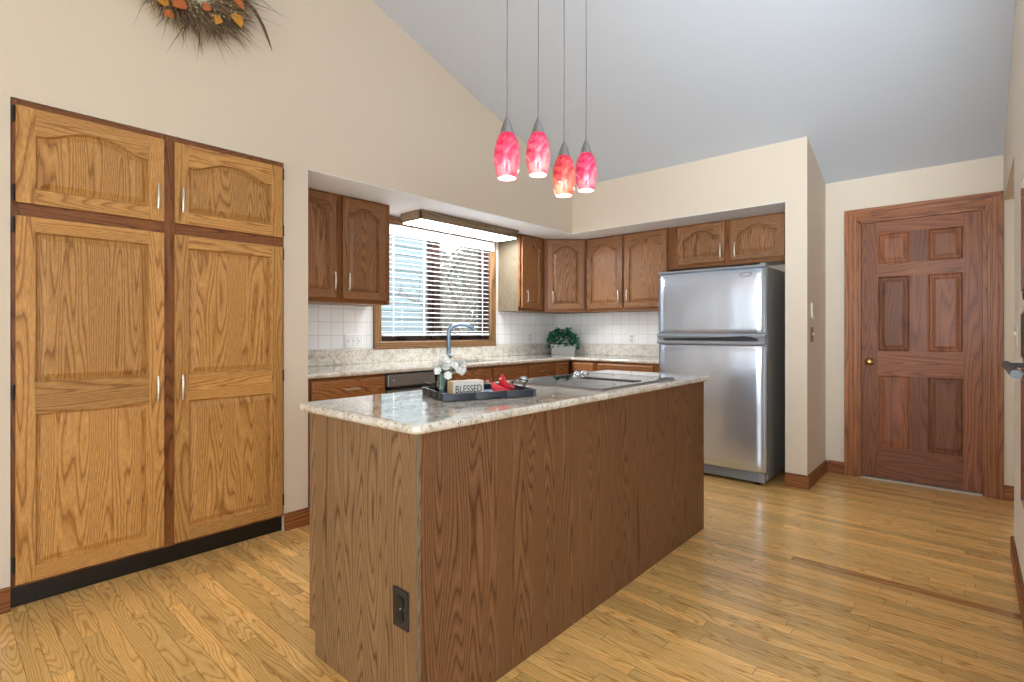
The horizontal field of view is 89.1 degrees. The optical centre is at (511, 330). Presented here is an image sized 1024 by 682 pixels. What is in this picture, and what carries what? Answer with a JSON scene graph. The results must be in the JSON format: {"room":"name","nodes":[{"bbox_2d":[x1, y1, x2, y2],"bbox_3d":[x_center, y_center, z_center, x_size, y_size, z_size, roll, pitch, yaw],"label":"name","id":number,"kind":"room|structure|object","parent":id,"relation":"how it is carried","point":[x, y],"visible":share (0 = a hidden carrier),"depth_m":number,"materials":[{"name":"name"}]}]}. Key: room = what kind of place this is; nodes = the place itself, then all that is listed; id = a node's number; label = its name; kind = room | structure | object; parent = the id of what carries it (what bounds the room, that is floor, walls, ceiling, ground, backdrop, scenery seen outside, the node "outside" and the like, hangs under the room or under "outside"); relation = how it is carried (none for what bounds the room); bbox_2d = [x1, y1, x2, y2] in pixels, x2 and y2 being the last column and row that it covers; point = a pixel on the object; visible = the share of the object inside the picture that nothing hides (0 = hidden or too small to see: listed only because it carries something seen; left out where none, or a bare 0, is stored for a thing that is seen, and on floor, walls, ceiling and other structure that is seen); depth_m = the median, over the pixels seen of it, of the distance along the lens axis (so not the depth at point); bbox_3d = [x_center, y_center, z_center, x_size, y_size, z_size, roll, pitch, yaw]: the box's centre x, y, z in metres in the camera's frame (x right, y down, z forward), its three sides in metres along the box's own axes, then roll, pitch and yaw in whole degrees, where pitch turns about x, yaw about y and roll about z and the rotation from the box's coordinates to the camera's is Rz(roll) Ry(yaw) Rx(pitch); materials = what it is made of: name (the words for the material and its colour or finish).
{"room":"kitchen","nodes":[
{"label":"kitchen","id":0,"kind":"room"},
{"bbox_2d":[0,0,571,588],"bbox_3d":[-2.362,-0.920,2.431,0.680,4.200,9.510,0,0,41],"label":"wall","id":1,"kind":"structure","parent":0,"point":[342,90],"depth_m":3.10,"materials":[{"name":"beige paint"}]},
{"bbox_2d":[0,507,309,613],"bbox_3d":[-3.247,1.128,0.930,0.044,0.102,6.049,0,0,41],"label":"baseboard","id":2,"kind":"structure","parent":1,"relation":"attached to","point":[298,518],"depth_m":3.08,"materials":[{"name":"brown wood"}]},
{"bbox_2d":[134,0,287,60],"bbox_3d":[-1.611,-1.802,2.643,0.167,0.912,0.976,0,0,39],"label":"wreath","id":3,"kind":"object","parent":1,"relation":"attached to","point":[230,10],"visible":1,"depth_m":2.71,"materials":[{"name":"brown plant"}]},
{"bbox_2d":[308,224,551,350],"bbox_3d":[-2.673,0.030,2.706,0.150,2.300,9.510,0,0,41],"label":"wall","id":4,"kind":"structure","parent":1,"relation":"in","point":[397,224],"depth_m":5.43,"materials":[{"name":"beige paint"}]},
{"bbox_2d":[308,188,388,305],"bbox_3d":[-1.337,-0.595,3.836,0.350,0.780,0.860,0,0,41],"label":"upper cabinet","id":5,"kind":"object","parent":4,"relation":"attached to","point":[348,237],"visible":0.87,"depth_m":3.78,"materials":[{"name":"brown wood"}]},
{"bbox_2d":[381,223,493,336],"bbox_3d":[-0.661,-0.430,4.872,0.070,0.960,1.372,0,0,41],"label":"window blind","id":6,"kind":"object","parent":4,"relation":"attached to","point":[398,230],"visible":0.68,"depth_m":4.77,"materials":[{"name":"white plastic"}]},
{"bbox_2d":[308,215,658,349],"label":"tile backsplash","id":7,"kind":"structure","parent":4,"relation":"attached to","point":[379,342],"depth_m":5.35,"materials":[{"name":"white tile"}]},
{"bbox_2d":[345,334,362,348],"bbox_3d":[-1.265,0.082,4.164,0.014,0.116,0.164,0,0,41],"label":"light switch","id":8,"kind":"object","parent":7,"relation":"attached to","point":[352,341],"visible":1,"depth_m":4.16,"materials":[{"name":"white plastic"}]},
{"bbox_2d":[528,332,531,341],"bbox_3d":[0.203,0.070,5.828,0.008,0.116,0.072,0,0,41],"label":"wall outlet","id":9,"kind":"object","parent":7,"relation":"attached to","point":[529,333],"visible":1,"depth_m":5.82,"materials":[{"name":"white plastic"}]},
{"bbox_2d":[629,333,634,343],"bbox_3d":[1.276,0.080,5.547,0.072,0.116,0.008,0,0,41],"label":"wall outlet","id":10,"kind":"object","parent":7,"relation":"attached to","point":[631,335],"visible":1,"depth_m":5.54,"materials":[{"name":"white plastic"}]},
{"bbox_2d":[498,234,543,311],"bbox_3d":[0.121,-0.595,5.484,0.350,0.780,0.405,0,0,41],"label":"upper cabinet","id":11,"kind":"object","parent":4,"relation":"attached to","point":[521,259],"visible":1,"depth_m":5.36,"materials":[{"name":"brown wood"}]},
{"bbox_2d":[528,239,598,313],"bbox_3d":[0.592,-0.595,5.791,0.588,0.780,0.676,0,0,41],"label":"upper cabinet","id":12,"kind":"object","parent":4,"relation":"attached to","point":[565,260],"visible":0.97,"depth_m":5.56,"materials":[{"name":"brown wood"}]},
{"bbox_2d":[308,343,658,366],"bbox_3d":[0.011,0.206,4.373,1.659,0.120,3.453,0,0,41],"label":"backsplash","id":13,"kind":"structure","parent":1,"relation":"attached to","point":[345,356],"depth_m":4.97,"materials":[{"name":"stone"}]},
{"bbox_2d":[0,468,1023,681],"bbox_3d":[0.124,1.240,0.231,7.320,0.120,9.510,0,0,41],"label":"floor","id":14,"kind":"structure","parent":0,"point":[843,578],"depth_m":2.18,"materials":[{"name":"brown wood"}]},
{"bbox_2d":[10,98,283,607],"bbox_3d":[-1.939,0.096,2.814,0.654,2.166,1.159,0,0,41],"label":"pantry cabinet","id":15,"kind":"object","parent":14,"relation":"on","point":[147,372],"visible":1,"depth_m":2.51,"materials":[{"name":"brown wood"}]},
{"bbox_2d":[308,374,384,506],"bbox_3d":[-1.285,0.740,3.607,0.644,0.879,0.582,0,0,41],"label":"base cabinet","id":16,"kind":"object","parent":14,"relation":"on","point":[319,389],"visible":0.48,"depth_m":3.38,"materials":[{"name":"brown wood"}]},
{"bbox_2d":[308,343,658,378],"bbox_3d":[0.011,0.222,4.373,1.659,0.152,3.453,0,0,41],"label":"countertop","id":17,"kind":"structure","parent":16,"relation":"on","point":[345,362],"depth_m":4.71,"materials":[{"name":"stone"}]},
{"bbox_2d":[446,322,474,358],"bbox_3d":[-0.476,0.091,4.809,0.280,0.349,0.090,0,0,-7],"label":"kitchen faucet","id":18,"kind":"object","parent":17,"relation":"on","point":[458,324],"visible":0.8,"depth_m":4.80,"materials":[{"name":"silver metal"}]},
{"bbox_2d":[546,327,579,354],"bbox_3d":[0.578,0.110,5.887,0.401,0.311,0.262,0,0,0],"label":"potted plant","id":19,"kind":"object","parent":17,"relation":"on","point":[560,348],"visible":1,"depth_m":5.83,"materials":[{"name":"green plant"}]},
{"bbox_2d":[385,370,451,393],"bbox_3d":[-0.895,0.742,4.060,0.610,0.874,0.596,0,0,41],"label":"dishwasher","id":20,"kind":"object","parent":14,"relation":"on","point":[403,381],"visible":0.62,"depth_m":3.78,"materials":[{"name":"black metal"}]},
{"bbox_2d":[449,363,526,382],"bbox_3d":[-0.372,0.740,4.639,0.644,0.879,0.942,0,0,41],"label":"base cabinet","id":21,"kind":"object","parent":14,"relation":"on","point":[513,371],"visible":0.08,"depth_m":4.47,"materials":[{"name":"brown wood"}]},
{"bbox_2d":[310,381,703,681],"bbox_3d":[0.186,0.739,2.524,0.673,0.881,2.143,0,0,41],"label":"kitchen island","id":22,"kind":"object","parent":14,"relation":"on","point":[502,535],"visible":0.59,"depth_m":1.80,"materials":[{"name":"brown wood"}]},
{"bbox_2d":[393,585,408,632],"bbox_3d":[-0.333,0.828,1.549,0.074,0.118,0.010,0,0,41],"label":"island outlet","id":23,"kind":"object","parent":22,"relation":"attached to","point":[400,597],"visible":1,"depth_m":1.54,"materials":[{"name":"black plastic"}]},
{"bbox_2d":[396,595,402,608],"bbox_3d":[-0.335,0.807,1.547,0.034,0.032,0.004,0,0,41],"label":"socket","id":24,"kind":"object","parent":23,"relation":"attached to","point":[399,598],"depth_m":1.54,"materials":[{"name":"black plastic"}]},
{"bbox_2d":[396,610,402,622],"bbox_3d":[-0.335,0.849,1.547,0.034,0.032,0.004,0,0,41],"label":"socket","id":25,"kind":"object","parent":23,"relation":"attached to","point":[399,613],"depth_m":1.54,"materials":[{"name":"black plastic"}]},
{"bbox_2d":[299,370,709,434],"bbox_3d":[0.192,0.281,2.517,0.713,0.030,2.205,0,0,41],"label":"island countertop","id":26,"kind":"structure","parent":22,"relation":"on","point":[414,412],"depth_m":1.88,"materials":[{"name":"stone"}]},
{"bbox_2d":[422,378,535,401],"bbox_3d":[-0.142,0.237,2.163,0.422,0.058,0.300,0,0,-26],"label":"serving tray","id":27,"kind":"object","parent":26,"relation":"on","point":[519,391],"visible":0.81,"depth_m":2.05,"materials":[{"name":"black wood"}]},
{"bbox_2d":[433,370,449,393],"bbox_3d":[-0.288,0.209,2.131,0.072,0.100,0.072,0,0,41],"label":"glass vase","id":28,"kind":"object","parent":27,"relation":"on","point":[442,371],"visible":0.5,"depth_m":2.12,"materials":[{"name":"clear"}]},
{"bbox_2d":[427,353,466,390],"bbox_3d":[-0.261,0.167,2.124,0.178,0.161,0.153,0,0,41],"label":"flower bouquet","id":29,"kind":"object","parent":28,"relation":"in","point":[445,363],"visible":1,"depth_m":2.09,"materials":[{"name":"white plant"}]},
{"bbox_2d":[447,379,483,393],"bbox_3d":[-0.185,0.228,2.076,0.135,0.062,0.058,0,0,-31],"label":"block","id":30,"kind":"object","parent":27,"relation":"on","point":[471,385],"visible":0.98,"depth_m":2.05,"materials":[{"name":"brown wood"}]},
{"bbox_2d":[485,377,507,390],"bbox_3d":[-0.060,0.223,2.112,0.099,0.074,0.047,0,0,4],"label":"figurine","id":31,"kind":"object","parent":27,"relation":"on","point":[495,387],"visible":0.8,"depth_m":2.10,"materials":[{"name":"red ceramic"}]},
{"bbox_2d":[499,374,514,389],"bbox_3d":[-0.027,0.217,2.162,0.054,0.084,0.114,0,0,29],"label":"figurine","id":32,"kind":"object","parent":27,"relation":"on","point":[502,382],"visible":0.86,"depth_m":2.14,"materials":[{"name":"red ceramic"}]},
{"bbox_2d":[509,370,673,389],"bbox_3d":[0.442,0.252,2.794,0.563,0.027,0.748,0,0,41],"label":"cooktop","id":33,"kind":"object","parent":26,"relation":"in","point":[584,379],"visible":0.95,"depth_m":2.73,"materials":[{"name":"black glass"}]},
{"bbox_2d":[582,377,640,381],"bbox_3d":[0.523,0.258,2.781,0.322,0.003,0.080,0,0,41],"label":"vent","id":34,"kind":"object","parent":33,"relation":"attached to","point":[592,378],"depth_m":2.76,"materials":[{"name":"grey metal"}]},
{"bbox_2d":[527,361,554,377],"bbox_3d":[0.079,0.740,5.149,0.644,0.879,0.415,0,0,41],"label":"base cabinet","id":35,"kind":"object","parent":14,"relation":"on","point":[541,369],"visible":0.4,"depth_m":4.93,"materials":[{"name":"brown wood"}]},
{"bbox_2d":[554,360,568,374],"bbox_3d":[0.299,0.740,5.398,0.644,0.879,0.245,0,0,41],"label":"base cabinet","id":36,"kind":"object","parent":14,"relation":"on","point":[561,367],"visible":0.09,"depth_m":5.20,"materials":[{"name":"brown wood"}]},
{"bbox_2d":[572,360,595,373],"bbox_3d":[0.899,0.740,5.418,0.290,0.879,0.644,0,0,41],"label":"base cabinet","id":37,"kind":"object","parent":14,"relation":"on","point":[590,366],"visible":0.05,"depth_m":5.21,"materials":[{"name":"brown wood"}]},
{"bbox_2d":[596,361,658,372],"bbox_3d":[1.256,0.740,5.102,0.660,0.879,0.644,0,0,41],"label":"base cabinet","id":38,"kind":"object","parent":14,"relation":"on","point":[639,367],"visible":0.06,"depth_m":4.88,"materials":[{"name":"brown wood"}]},
{"bbox_2d":[657,263,784,484],"bbox_3d":[1.825,0.331,4.476,0.868,1.697,0.778,0,0,41],"label":"refrigerator","id":39,"kind":"object","parent":14,"relation":"on","point":[726,325],"visible":0.82,"depth_m":4.11,"materials":[{"name":"grey metal"}]},
{"bbox_2d":[308,169,784,239],"bbox_3d":[0.382,-0.988,4.045,2.648,0.004,3.455,0,0,41],"label":"soffit","id":40,"kind":"structure","parent":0,"point":[399,202],"depth_m":4.29,"materials":[{"name":"white paint"}]},
{"bbox_2d":[400,209,518,241],"bbox_3d":[-0.437,-0.944,4.736,0.278,0.084,1.217,0,0,41],"label":"ceiling light","id":41,"kind":"object","parent":40,"relation":"attached to","point":[423,218],"visible":1,"depth_m":4.57,"materials":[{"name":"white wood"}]},
{"bbox_2d":[404,219,515,241],"bbox_3d":[-0.437,-0.915,4.736,0.242,0.026,1.169,0,0,41],"label":"diffuser","id":42,"kind":"object","parent":41,"relation":"attached to","point":[446,225],"depth_m":4.65,"materials":[{"name":"white plastic"}]},
{"bbox_2d":[372,0,1014,187],"bbox_3d":[0.162,-2.108,0.198,7.620,1.883,9.910,0,0,41],"label":"ceiling","id":43,"kind":"structure","parent":0,"point":[874,87],"depth_m":3.50,"materials":[{"name":"white paint"}]},
{"bbox_2d":[494,0,519,180],"bbox_3d":[-0.022,-1.504,2.269,0.120,1.676,0.120,0,0,41],"label":"pendant lamp","id":44,"kind":"object","parent":43,"relation":"hanging from","point":[506,150],"visible":1,"depth_m":2.23,"materials":[{"name":"pink glass"}]},
{"bbox_2d":[526,0,549,177],"bbox_3d":[0.122,-1.499,2.432,0.120,1.540,0.120,0,0,41],"label":"pendant lamp","id":45,"kind":"object","parent":43,"relation":"hanging from","point":[538,147],"visible":1,"depth_m":2.39,"materials":[{"name":"pink glass"}]},
{"bbox_2d":[552,0,575,197],"bbox_3d":[0.258,-1.437,2.586,0.120,1.528,0.120,0,0,41],"label":"pendant lamp","id":46,"kind":"object","parent":43,"relation":"hanging from","point":[564,176],"visible":1,"depth_m":2.55,"materials":[{"name":"pink glass"}]},
{"bbox_2d":[575,0,596,192],"bbox_3d":[0.389,-1.437,2.733,0.120,1.397,0.120,0,0,41],"label":"pendant lamp","id":47,"kind":"object","parent":43,"relation":"hanging from","point":[586,167],"visible":0.99,"depth_m":2.70,"materials":[{"name":"pink glass"}]},
{"bbox_2d":[572,137,825,475],"bbox_3d":[1.621,-0.160,4.821,2.121,2.680,0.650,0,0,41],"label":"wall pillar","id":48,"kind":"structure","parent":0,"point":[789,172],"depth_m":4.09,"materials":[{"name":"beige paint"}]},
{"bbox_2d":[811,303,813,318],"bbox_3d":[2.299,-0.154,3.974,0.016,0.122,0.060,0,0,41],"label":"plate","id":49,"kind":"object","parent":48,"relation":"attached to","point":[812,304],"visible":1,"depth_m":3.95,"materials":[{"name":"beige plastic"}]},
{"bbox_2d":[811,327,813,341],"bbox_3d":[2.299,0.027,3.974,0.016,0.114,0.074,0,0,41],"label":"light switch","id":50,"kind":"object","parent":48,"relation":"attached to","point":[812,328],"visible":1,"depth_m":3.98,"materials":[{"name":"brown plastic"}]},
{"bbox_2d":[785,460,843,489],"bbox_3d":[2.405,1.128,4.118,0.704,0.102,0.163,0,0,-38],"label":"baseboard","id":51,"kind":"structure","parent":48,"relation":"attached to","point":[800,481],"depth_m":3.97,"materials":[{"name":"brown wood"}]},
{"bbox_2d":[566,155,1013,495],"bbox_3d":[2.761,-0.145,4.380,6.070,2.850,0.200,0,0,41],"label":"wall","id":52,"kind":"structure","parent":0,"point":[984,175],"depth_m":4.07,"materials":[{"name":"beige paint"}]},
{"bbox_2d":[587,228,671,312],"bbox_3d":[1.228,-0.595,5.366,0.925,0.780,0.350,0,0,41],"label":"upper cabinet","id":53,"kind":"object","parent":52,"relation":"attached to","point":[623,270],"visible":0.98,"depth_m":5.25,"materials":[{"name":"brown wood"}]},
{"bbox_2d":[669,212,784,270],"bbox_3d":[1.988,-0.785,4.694,1.097,0.400,0.350,0,0,41],"label":"upper cabinet","id":54,"kind":"object","parent":52,"relation":"attached to","point":[753,240],"visible":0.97,"depth_m":4.59,"materials":[{"name":"brown wood"}]},
{"bbox_2d":[844,191,1003,499],"bbox_3d":[3.114,0.100,3.985,0.949,2.160,0.184,0,0,41],"label":"door","id":55,"kind":"structure","parent":52,"relation":"in","point":[924,294],"depth_m":3.94,"materials":[{"name":"brown wood"}]},
{"bbox_2d":[1004,485,1013,500],"bbox_3d":[3.970,1.128,3.167,1.430,0.102,0.014,0,0,41],"label":"baseboard","id":56,"kind":"structure","parent":52,"relation":"attached to","point":[1008,490],"depth_m":3.62,"materials":[{"name":"brown wood"}]},
{"bbox_2d":[1004,0,1023,582],"bbox_3d":[3.699,-0.562,1.340,3.435,3.483,3.110,0,0,41],"label":"wall","id":57,"kind":"structure","parent":0,"point":[1014,131],"depth_m":2.58,"materials":[{"name":"beige paint"}]},
{"bbox_2d":[1001,311,1023,508],"bbox_3d":[1.798,0.310,1.841,0.076,0.780,0.760,0,0,41],"label":"door","id":58,"kind":"structure","parent":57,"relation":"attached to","point":[1011,369],"depth_m":2.02,"materials":[{"name":"grey metal"}]},
{"bbox_2d":[1014,322,1017,345],"bbox_3d":[2.417,0.015,2.494,0.014,0.116,0.072,0,0,41],"label":"light switch","id":59,"kind":"object","parent":57,"relation":"attached to","point":[1016,332],"visible":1,"depth_m":2.48,"materials":[{"name":"beige plastic"}]},
{"bbox_2d":[1010,536,1023,630],"bbox_3d":[2.282,1.128,1.862,0.649,0.102,1.774,0,0,41],"label":"baseboard","id":60,"kind":"structure","parent":57,"relation":"attached to","point":[1018,578],"depth_m":2.34,"materials":[{"name":"brown wood"}]},
{"bbox_2d":[1021,175,1023,299],"bbox_3d":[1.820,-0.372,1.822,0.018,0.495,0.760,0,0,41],"label":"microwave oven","id":61,"kind":"object","parent":57,"relation":"attached to","point":[1022,183],"visible":1,"depth_m":2.02,"materials":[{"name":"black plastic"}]},
{"label":"outside","id":62,"kind":"structure","parent":0,"visible":0},
{"bbox_3d":[-9.806,1.855,22.027,36.120,0.150,70.000,0,0,41],"label":"ground","id":63,"kind":"structure","parent":62,"visible":0},
{"bbox_2d":[381,234,426,333],"bbox_3d":[-7.237,-2.470,10.609,7.500,8.500,9.700,0,0,41],"label":"house","id":64,"kind":"structure","parent":63,"relation":"on","point":[413,321],"depth_m":11.03,"materials":[{"name":"grey"}]},
{"bbox_2d":[389,265,477,333],"bbox_3d":[-1.107,0.259,9.367,2.468,3.051,1.916,0,0,-18],"label":"bare tree","id":65,"kind":"object","parent":63,"relation":"on","point":[446,318],"visible":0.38,"depth_m":9.50,"materials":[{"name":"brown plant"}]},
{"bbox_2d":[440,248,469,330],"bbox_3d":[-6.188,-2.451,38.204,6.642,8.583,6.584,0,0,41],"label":"bare tree","id":66,"kind":"object","parent":63,"relation":"on","point":[441,251],"visible":0.05,"depth_m":37.57,"materials":[{"name":"brown plant"}]},
{"bbox_2d":[440,316,469,333],"bbox_3d":[-4.201,0.397,28.397,4.772,2.892,4.844,0,0,41],"label":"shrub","id":67,"kind":"object","parent":63,"relation":"on","point":[440,316],"visible":0.02,"depth_m":27.97,"materials":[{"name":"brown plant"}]},
{"bbox_2d":[440,243,477,332],"bbox_3d":[-1.397,-1.129,17.218,2.920,5.864,4.469,0,0,9],"label":"bare tree","id":68,"kind":"object","parent":63,"relation":"on","point":[472,293],"visible":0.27,"depth_m":17.62,"materials":[{"name":"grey plant"}]},
{"bbox_2d":[440,245,477,333],"bbox_3d":[-1.806,-2.135,23.696,6.142,7.871,3.845,0,0,28],"label":"bare tree","id":69,"kind":"object","parent":63,"relation":"on","point":[447,289],"visible":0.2,"depth_m":23.73,"materials":[{"name":"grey plant"}]},
{"bbox_2d":[450,248,477,333],"bbox_3d":[-4.312,-3.401,52.563,8.062,10.701,8.150,0,0,41],"label":"bare tree","id":70,"kind":"object","parent":63,"relation":"on","point":[473,252],"visible":0.04,"depth_m":51.38,"materials":[{"name":"brown plant"}]},
{"bbox_2d":[457,262,477,333],"bbox_3d":[-2.497,-2.046,43.207,5.908,7.856,5.898,0,0,41],"label":"bare tree","id":71,"kind":"object","parent":63,"relation":"on","point":[466,272],"visible":0.05,"depth_m":42.36,"materials":[{"name":"brown plant"}]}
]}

